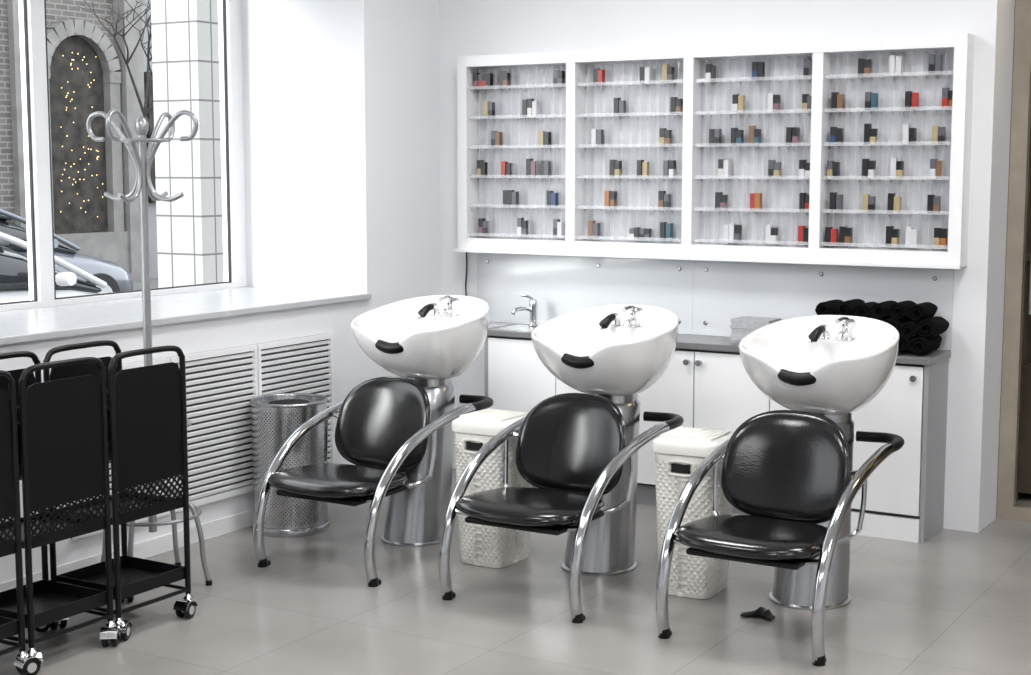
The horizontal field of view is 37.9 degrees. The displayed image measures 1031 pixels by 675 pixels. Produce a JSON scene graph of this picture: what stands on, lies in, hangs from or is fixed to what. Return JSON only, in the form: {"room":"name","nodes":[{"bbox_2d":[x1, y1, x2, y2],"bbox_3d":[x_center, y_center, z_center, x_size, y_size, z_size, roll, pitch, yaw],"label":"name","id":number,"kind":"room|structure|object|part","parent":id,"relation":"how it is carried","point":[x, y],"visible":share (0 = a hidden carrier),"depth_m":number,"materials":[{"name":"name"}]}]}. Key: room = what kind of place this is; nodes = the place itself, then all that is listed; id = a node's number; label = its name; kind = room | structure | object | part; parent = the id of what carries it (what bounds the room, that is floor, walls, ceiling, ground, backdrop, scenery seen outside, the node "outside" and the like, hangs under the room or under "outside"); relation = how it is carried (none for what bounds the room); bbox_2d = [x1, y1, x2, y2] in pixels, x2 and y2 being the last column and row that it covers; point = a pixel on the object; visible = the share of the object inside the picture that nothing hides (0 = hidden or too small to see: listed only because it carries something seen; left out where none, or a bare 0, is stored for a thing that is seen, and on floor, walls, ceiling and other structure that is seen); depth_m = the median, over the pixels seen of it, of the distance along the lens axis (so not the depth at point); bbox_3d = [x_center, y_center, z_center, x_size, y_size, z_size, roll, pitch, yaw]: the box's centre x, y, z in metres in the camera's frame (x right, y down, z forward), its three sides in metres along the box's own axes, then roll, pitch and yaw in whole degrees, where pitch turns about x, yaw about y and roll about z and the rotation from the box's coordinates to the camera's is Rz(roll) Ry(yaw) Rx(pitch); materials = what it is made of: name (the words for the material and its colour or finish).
{"room":"salon","nodes":[
{"label":"salon","id":0,"kind":"room"},
{"bbox_2d":[0,0,440,582],"bbox_3d":[-2.977,-0.355,4.460,0.850,3.100,8.600,4,8,31],"label":"wall","id":1,"kind":"structure","parent":0,"point":[341,119],"depth_m":7.48,"materials":[{"name":"paint"}]},
{"bbox_2d":[0,0,246,310],"bbox_3d":[-2.704,-0.891,5.614,0.075,1.795,4.950,4,8,31],"label":"window","id":2,"kind":"structure","parent":1,"relation":"in","point":[38,93],"depth_m":6.68,"materials":[{"name":"white plastic"}]},
{"bbox_2d":[0,0,231,304],"bbox_3d":[-2.112,-0.993,6.580,0.015,1.670,2.495,4,8,31],"label":"glazing gaskets","id":3,"kind":"object","parent":2,"relation":"attached to","point":[24,1],"visible":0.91,"depth_m":6.66,"materials":[{"name":"grey rubber"}]},
{"bbox_2d":[0,509,253,591],"bbox_3d":[-2.607,1.076,4.399,0.012,0.070,8.600,4,8,31],"label":"baseboard","id":4,"kind":"structure","parent":1,"relation":"attached to","point":[164,543],"depth_m":6.27,"materials":[{"name":"white paint"}]},
{"bbox_2d":[0,286,370,344],"bbox_3d":[-2.329,0.011,5.490,0.810,0.030,4.950,4,8,31],"label":"sill","id":5,"kind":"structure","parent":1,"relation":"attached to","point":[60,321],"depth_m":6.49,"materials":[{"name":"stone"}]},
{"bbox_2d":[70,333,334,539],"bbox_3d":[-1.300,0.382,6.501,0.022,0.655,1.638,4,8,31],"label":"radiator cover","id":6,"kind":"object","parent":1,"relation":"in","point":[221,384],"visible":0.3,"depth_m":6.60,"materials":[{"name":"white paint"}]},
{"bbox_2d":[0,449,1030,674],"bbox_3d":[1.254,1.179,4.248,6.800,0.100,12.300,4,8,31],"label":"floor","id":7,"kind":"structure","parent":0,"point":[954,602],"depth_m":5.37,"materials":[{"name":"tile"}]},
{"bbox_2d":[0,370,42,674],"bbox_3d":[-1.784,0.589,4.630,0.410,0.986,0.454,4,8,31],"label":"trolley","id":8,"kind":"object","parent":7,"relation":"on","point":[25,664],"visible":1,"depth_m":4.66,"materials":[{"name":"black metal"}]},
{"bbox_3d":[-1.776,0.547,4.621,0.331,0.901,0.358,4,8,31],"label":"tube frame","id":9,"kind":"part","parent":8,"relation":"part of","materials":[{"name":"black metal"}]},
{"bbox_2d":[0,351,119,664],"bbox_3d":[-1.591,0.555,4.932,0.420,0.986,0.428,4,8,31],"label":"trolley","id":10,"kind":"object","parent":7,"relation":"on","point":[62,424],"visible":0.91,"depth_m":4.87,"materials":[{"name":"black metal"}]},
{"bbox_2d":[43,340,197,640],"bbox_3d":[-1.396,0.516,5.273,0.402,0.986,0.438,4,8,31],"label":"trolley","id":11,"kind":"object","parent":7,"relation":"on","point":[147,405],"visible":0.84,"depth_m":5.20,"materials":[{"name":"black metal"}]},
{"bbox_2d":[86,109,211,598],"bbox_3d":[-1.403,0.050,5.726,0.374,1.811,0.374,-4,8,-31],"label":"coat rack","id":12,"kind":"object","parent":7,"relation":"on","point":[142,158],"visible":0.67,"depth_m":5.66,"materials":[{"name":"silver metal"}]},
{"bbox_2d":[250,393,329,537],"bbox_3d":[-0.999,0.561,6.656,0.344,0.586,0.343,4,8,31],"label":"waste bin","id":13,"kind":"object","parent":7,"relation":"on","point":[275,417],"visible":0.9,"depth_m":6.52,"materials":[{"name":"metal"}]},
{"bbox_2d":[253,376,492,586],"bbox_3d":[-0.560,0.542,6.245,0.593,0.731,1.026,4,8,31],"label":"chair","id":14,"kind":"object","parent":7,"relation":"on","point":[384,426],"visible":1,"depth_m":6.14,"materials":[{"name":"black leather"}]},
{"bbox_3d":[-0.700,0.575,6.016,0.523,0.082,0.485,4,8,31],"label":"seat","id":15,"kind":"part","parent":14,"relation":"part of","materials":[{"name":"black leather"}]},
{"bbox_3d":[-0.528,0.362,6.279,0.472,0.382,0.161,4,8,31],"label":"backrest","id":16,"kind":"part","parent":14,"relation":"part of","materials":[{"name":"black leather"}]},
{"bbox_2d":[351,295,488,546],"bbox_3d":[-0.400,0.345,6.527,0.564,1.044,0.554,4,8,31],"label":"basin","id":17,"kind":"object","parent":7,"relation":"on","point":[431,341],"visible":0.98,"depth_m":6.41,"materials":[{"name":"white ceramic"}]},
{"bbox_3d":[-0.400,0.007,6.489,0.564,0.343,0.554,4,8,31],"label":"bowl","id":18,"kind":"part","parent":17,"relation":"part of","materials":[{"name":"white ceramic"}]},
{"bbox_2d":[430,296,459,317],"bbox_3d":[-0.325,-0.136,6.576,0.146,0.100,0.124,4,8,31],"label":"mixer tap","id":19,"kind":"object","parent":17,"relation":"on","point":[453,303],"depth_m":6.56,"materials":[{"name":"silver metal"}]},
{"bbox_2d":[452,408,531,567],"bbox_3d":[-0.085,0.610,6.132,0.260,0.603,0.312,4,8,33],"label":"laundry basket","id":20,"kind":"object","parent":7,"relation":"on","point":[481,545],"visible":0.57,"depth_m":6.03,"materials":[{"name":"white plastic"}]},
{"bbox_3d":[-0.085,0.381,6.106,0.260,0.142,0.312,4,8,33],"label":"lid and handle","id":21,"kind":"part","parent":20,"relation":"part of","materials":[{"name":"white plastic"}]},
{"bbox_2d":[439,393,683,623],"bbox_3d":[0.207,0.594,5.787,0.593,0.731,1.026,4,8,31],"label":"chair","id":22,"kind":"object","parent":7,"relation":"on","point":[571,447],"visible":1,"depth_m":5.69,"materials":[{"name":"black leather"}]},
{"bbox_3d":[0.068,0.627,5.558,0.523,0.082,0.485,4,8,31],"label":"seat","id":23,"kind":"part","parent":22,"relation":"part of","materials":[{"name":"black leather"}]},
{"bbox_3d":[0.236,0.414,5.816,0.472,0.382,0.161,4,8,31],"label":"backrest","id":24,"kind":"part","parent":22,"relation":"part of","materials":[{"name":"black leather"}]},
{"bbox_2d":[531,304,678,576],"bbox_3d":[0.367,0.397,6.069,0.564,1.044,0.554,4,8,31],"label":"basin","id":25,"kind":"object","parent":7,"relation":"on","point":[616,353],"visible":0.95,"depth_m":5.95,"materials":[{"name":"white ceramic"}]},
{"bbox_3d":[0.367,0.059,6.031,0.564,0.343,0.554,4,8,31],"label":"bowl","id":26,"kind":"part","parent":25,"relation":"part of","materials":[{"name":"white ceramic"}]},
{"bbox_2d":[611,305,642,328],"bbox_3d":[0.442,-0.084,6.118,0.146,0.100,0.124,4,8,31],"label":"mixer tap","id":27,"kind":"object","parent":25,"relation":"on","point":[636,313],"depth_m":6.10,"materials":[{"name":"silver metal"}]},
{"bbox_2d":[652,426,732,598],"bbox_3d":[0.680,0.659,5.699,0.260,0.603,0.312,3,7,28],"label":"laundry basket","id":28,"kind":"object","parent":7,"relation":"on","point":[679,451],"visible":0.66,"depth_m":5.59,"materials":[{"name":"white plastic"}]},
{"bbox_3d":[0.680,0.430,5.672,0.260,0.142,0.312,3,7,28],"label":"lid and handle","id":29,"kind":"part","parent":28,"relation":"part of","materials":[{"name":"white plastic"}]},
{"bbox_2d":[484,324,950,542],"bbox_3d":[0.869,0.406,7.070,2.240,0.800,0.339,4,8,31],"label":"cabinet","id":30,"kind":"object","parent":7,"relation":"on","point":[705,382],"depth_m":6.75,"materials":[{"name":"white laminate"}]},
{"bbox_2d":[499,324,536,330],"bbox_3d":[0.097,-0.046,7.485,0.300,0.004,0.200,4,8,31],"label":"sink","id":31,"kind":"object","parent":30,"relation":"in","point":[514,327],"visible":0.47,"depth_m":7.51,"materials":[{"name":"silver metal"}]},
{"bbox_2d":[511,293,537,325],"bbox_3d":[0.039,-0.137,7.535,0.167,0.165,0.063,-4,8,-33],"label":"mixer tap","id":32,"kind":"object","parent":30,"relation":"on","point":[533,303],"visible":0.98,"depth_m":7.54,"materials":[{"name":"silver metal"}]},
{"bbox_2d":[487,324,950,365],"bbox_3d":[0.871,0.023,7.031,2.240,0.030,0.329,4,8,31],"label":"countertop","id":33,"kind":"structure","parent":30,"relation":"on","point":[684,341],"depth_m":6.86,"materials":[{"name":"grey stone"}]},
{"bbox_2d":[730,316,781,343],"bbox_3d":[1.099,-0.031,6.870,0.188,0.111,0.159,4,8,31],"label":"folded towels","id":34,"kind":"object","parent":30,"relation":"on","point":[741,327],"visible":0.51,"depth_m":6.83,"materials":[{"name":"white fabric"}]},
{"bbox_2d":[815,299,948,354],"bbox_3d":[1.583,-0.053,6.588,0.586,0.218,0.254,4,8,31],"label":"rolled towels","id":35,"kind":"object","parent":30,"relation":"on","point":[919,331],"visible":0.57,"depth_m":6.46,"materials":[{"name":"black fabric"}]},
{"bbox_2d":[740,606,774,620],"bbox_3d":[0.874,0.983,5.372,0.114,0.034,0.086,4,8,31],"label":"rubber foot pedal","id":36,"kind":"object","parent":7,"relation":"on","point":[761,611],"visible":1,"depth_m":5.36,"materials":[{"name":"black"}]},
{"bbox_2d":[656,410,903,666],"bbox_3d":[0.970,0.638,5.331,0.593,0.745,1.026,4,8,31],"label":"chair","id":37,"kind":"object","parent":7,"relation":"on","point":[789,471],"visible":1,"depth_m":5.21,"materials":[{"name":"black leather"}]},
{"bbox_3d":[0.831,0.678,5.102,0.523,0.082,0.485,4,8,31],"label":"seat","id":38,"kind":"part","parent":37,"relation":"part of","materials":[{"name":"black leather"}]},
{"bbox_3d":[0.973,0.457,5.317,0.472,0.382,0.161,4,8,31],"label":"backrest","id":39,"kind":"part","parent":37,"relation":"part of","materials":[{"name":"black leather"}]},
{"bbox_2d":[739,315,898,610],"bbox_3d":[1.130,0.448,5.614,0.564,1.044,0.554,4,8,31],"label":"basin","id":40,"kind":"object","parent":7,"relation":"on","point":[833,367],"visible":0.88,"depth_m":5.51,"materials":[{"name":"white ceramic"}]},
{"bbox_3d":[1.130,0.111,5.575,0.564,0.343,0.554,4,8,31],"label":"bowl","id":41,"kind":"part","parent":40,"relation":"part of","materials":[{"name":"white ceramic"}]},
{"bbox_2d":[819,316,855,341],"bbox_3d":[1.205,-0.032,5.663,0.146,0.100,0.124,4,8,31],"label":"mixer tap","id":42,"kind":"object","parent":40,"relation":"on","point":[848,325],"depth_m":5.65,"materials":[{"name":"silver metal"}]},
{"bbox_2d":[1016,121,1030,500],"bbox_3d":[3.223,-0.465,6.980,1.600,2.550,0.600,4,8,31],"label":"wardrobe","id":43,"kind":"object","parent":7,"relation":"on","point":[1023,486],"visible":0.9,"depth_m":7.20,"materials":[{"name":"brown wood"}]},
{"bbox_2d":[439,0,1014,532],"bbox_3d":[0.539,-0.753,7.526,3.694,3.000,0.320,4,8,31],"label":"wall","id":44,"kind":"structure","parent":0,"point":[466,27],"depth_m":6.72,"materials":[{"name":"paint"}]},
{"bbox_2d":[465,252,466,295],"bbox_3d":[-0.256,-0.295,7.862,0.040,0.315,0.012,4,8,31],"label":"power cable","id":45,"kind":"object","parent":44,"relation":"attached to","point":[466,252],"visible":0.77,"depth_m":7.86,"materials":[{"name":"grey plastic"}]},
{"bbox_2d":[455,33,974,268],"bbox_3d":[0.828,-0.866,7.067,2.574,0.993,0.142,4,8,31],"label":"display cabinet","id":46,"kind":"object","parent":44,"relation":"attached to","point":[580,178],"visible":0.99,"depth_m":7.02,"materials":[{"name":"white paint"}]},
{"bbox_2d":[473,54,952,247],"bbox_3d":[0.837,-0.874,7.071,2.436,0.834,0.040,4,8,31],"label":"boxes","id":47,"kind":"object","parent":46,"relation":"in","point":[530,108],"visible":0.98,"depth_m":6.91,"materials":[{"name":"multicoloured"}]},
{"bbox_2d":[477,253,953,349],"bbox_3d":[0.856,-0.191,7.201,2.465,0.354,0.014,4,8,31],"label":"backsplash","id":48,"kind":"structure","parent":44,"relation":"attached to","point":[704,296],"depth_m":7.19,"materials":[{"name":"white"}]},
{"bbox_2d":[999,0,1015,436],"bbox_3d":[2.663,-0.846,8.344,0.100,3.000,3.280,4,8,31],"label":"wall","id":49,"kind":"structure","parent":0,"point":[1015,0],"depth_m":8.44,"materials":[{"name":"white paint"}]},
{"label":"outside","id":50,"kind":"structure","parent":0,"visible":0},
{"bbox_2d":[133,278,157,289],"bbox_3d":[-14.898,-1.253,28.357,44.150,0.100,70.000,4,8,31],"label":"ground","id":51,"kind":"structure","parent":50,"point":[154,281],"depth_m":24.49,"materials":[{"name":"concrete"}]},
{"bbox_2d":[0,232,111,302],"bbox_3d":[-4.601,-0.171,11.874,1.948,1.464,4.220,4,8,31],"label":"parked car","id":52,"kind":"object","parent":51,"relation":"on","point":[14,282],"visible":0.28,"depth_m":11.77,"materials":[{"name":"grey paint"}]},
{"bbox_2d":[0,209,132,291],"bbox_3d":[-6.415,-0.793,17.362,1.948,1.464,4.220,4,8,31],"label":"parked car","id":53,"kind":"object","parent":51,"relation":"on","point":[118,279],"visible":0.28,"depth_m":17.87,"materials":[{"name":"silver metal"}]},
{"bbox_2d":[0,0,157,282],"bbox_3d":[-8.942,-5.389,23.112,3.250,9.300,42.000,4,8,31],"label":"building","id":54,"kind":"structure","parent":51,"relation":"on","point":[114,235],"depth_m":24.03,"materials":[{"name":"brick"}]},
{"bbox_2d":[60,52,102,216],"bbox_3d":[-6.892,-3.204,23.813,0.120,2.601,0.901,4,8,31],"label":"fairy lights","id":55,"kind":"object","parent":54,"relation":"attached to","point":[72,52],"visible":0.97,"depth_m":23.81,"materials":[{"name":"yellow"}]},
{"bbox_2d":[78,0,153,133],"bbox_3d":[-4.272,-2.733,20.967,2.263,4.515,4.384,4,8,31],"label":"street tree","id":56,"kind":"object","parent":51,"relation":"on","point":[145,111],"visible":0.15,"depth_m":20.19,"materials":[{"name":"brown plant"}]},
{"bbox_2d":[151,0,223,287],"bbox_3d":[-1.758,-1.365,8.928,0.350,4.500,0.740,4,8,31],"label":"tiled pillar","id":57,"kind":"structure","parent":51,"relation":"on","point":[185,38],"depth_m":8.63,"materials":[{"name":"tile"}]},
{"bbox_3d":[4.212,-0.161,2.307,0.100,3.000,12.300,4,8,31],"label":"wall","id":58,"kind":"structure","parent":0,"visible":0},
{"bbox_2d":[997,0,1030,521],"bbox_3d":[3.900,-0.546,5.704,3.952,3.000,0.102,4,8,31],"label":"door","id":59,"kind":"structure","parent":58,"relation":"in","point":[1007,509],"depth_m":6.74,"materials":[{"name":"brown wood"}]},
{"bbox_3d":[3.900,-0.330,5.753,3.781,2.440,0.010,4,8,31],"label":"glass","id":60,"kind":"part","parent":59,"relation":"part of","materials":[{"name":"clear glass"}]},
{"bbox_3d":[2.308,-0.255,6.682,0.024,0.300,0.072,4,8,31],"label":"handle","id":61,"kind":"part","parent":59,"relation":"part of","materials":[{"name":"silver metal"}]}
]}

